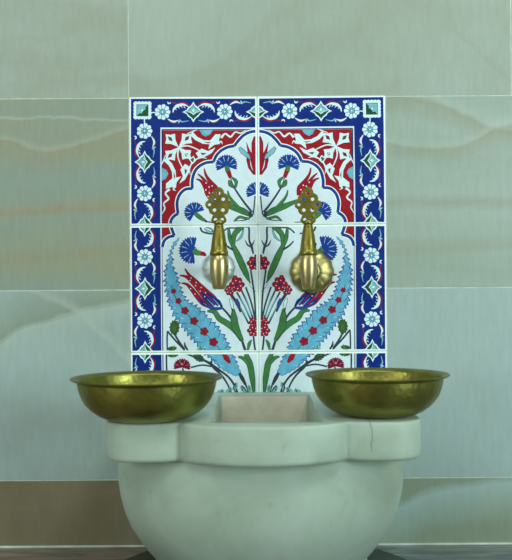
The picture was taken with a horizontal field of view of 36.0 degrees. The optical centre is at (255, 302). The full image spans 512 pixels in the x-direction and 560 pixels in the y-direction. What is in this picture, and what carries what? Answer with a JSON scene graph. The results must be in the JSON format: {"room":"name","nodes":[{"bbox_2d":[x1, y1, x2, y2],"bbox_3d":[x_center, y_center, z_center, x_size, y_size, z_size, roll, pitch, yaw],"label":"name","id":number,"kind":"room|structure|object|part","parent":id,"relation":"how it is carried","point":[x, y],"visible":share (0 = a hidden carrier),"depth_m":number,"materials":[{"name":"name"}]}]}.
{"room":"turkish bath","nodes":[
{"label":"turkish bath","id":0,"kind":"room"},
{"bbox_2d":[0,0,511,545],"bbox_3d":[-0.004,-0.571,1.300,3.800,1.953,0.100,0,0,0],"label":"wall","id":1,"kind":"structure","parent":0,"point":[70,70],"depth_m":1.25,"materials":[{"name":"stone"}]},
{"bbox_2d":[0,542,511,547],"bbox_3d":[0.003,0.384,1.248,3.800,0.003,0.004,0,0,0],"label":"trim","id":2,"kind":"structure","parent":1,"relation":"attached to","point":[474,543],"depth_m":1.25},
{"bbox_2d":[129,96,386,391],"bbox_3d":[0.004,-0.025,1.250,0.406,0.607,0.003,0,0,0],"label":"tile panel","id":3,"kind":"object","parent":1,"relation":"attached to","point":[182,149],"visible":0.79,"depth_m":1.25,"materials":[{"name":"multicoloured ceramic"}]},
{"bbox_2d":[202,187,234,288],"bbox_3d":[-0.059,-0.096,1.203,0.052,0.152,0.090,0,0,0],"label":"tap","id":4,"kind":"object","parent":3,"relation":"attached to","point":[218,267],"visible":1,"depth_m":1.17,"materials":[{"name":"gold metal"}]},
{"bbox_3d":[-0.056,-0.145,1.172,0.040,0.054,0.004,0,0,0],"label":"handle","id":5,"kind":"part","parent":4,"relation":"part of","materials":[{"name":"gold metal"}]},
{"bbox_2d":[290,187,333,293],"bbox_3d":[0.088,-0.093,1.203,0.071,0.158,0.090,0,0,0],"label":"tap","id":6,"kind":"object","parent":3,"relation":"attached to","point":[311,271],"visible":1,"depth_m":1.17,"materials":[{"name":"gold metal"}]},
{"bbox_3d":[0.077,-0.145,1.172,0.040,0.054,0.004,0,0,0],"label":"handle","id":7,"kind":"part","parent":6,"relation":"part of","materials":[{"name":"gold metal"}]},
{"bbox_2d":[0,545,511,559],"bbox_3d":[0.003,0.406,0.050,3.800,0.040,2.400,0,0,0],"label":"floor","id":8,"kind":"structure","parent":0,"point":[408,552],"depth_m":1.22,"materials":[{"name":"grey stone"}]},
{"bbox_2d":[125,549,405,559],"bbox_3d":[0.011,0.379,1.038,0.462,0.012,0.413,0,0,0],"label":"plinth","id":9,"kind":"object","parent":8,"relation":"on","point":[377,554],"visible":0.19,"depth_m":1.16,"materials":[{"name":"stone"}]},
{"bbox_2d":[106,392,420,559],"bbox_3d":[0.010,0.257,1.083,0.396,0.232,0.328,0,0,0],"label":"basin","id":10,"kind":"object","parent":9,"relation":"on","point":[248,475],"visible":0.9,"depth_m":0.96,"materials":[{"name":"stone"}]},
{"bbox_2d":[69,370,222,423],"bbox_3d":[-0.137,0.120,0.994,0.192,0.053,0.192,0,0,-23],"label":"bowl","id":11,"kind":"object","parent":10,"relation":"on","point":[150,396],"visible":1,"depth_m":0.93,"materials":[{"name":"gold metal"}]},
{"bbox_2d":[305,368,449,418],"bbox_3d":[0.157,0.118,1.020,0.186,0.053,0.186,0,0,-30],"label":"bowl","id":12,"kind":"object","parent":10,"relation":"on","point":[371,393],"visible":1,"depth_m":0.96,"materials":[{"name":"gold metal"}]}
]}

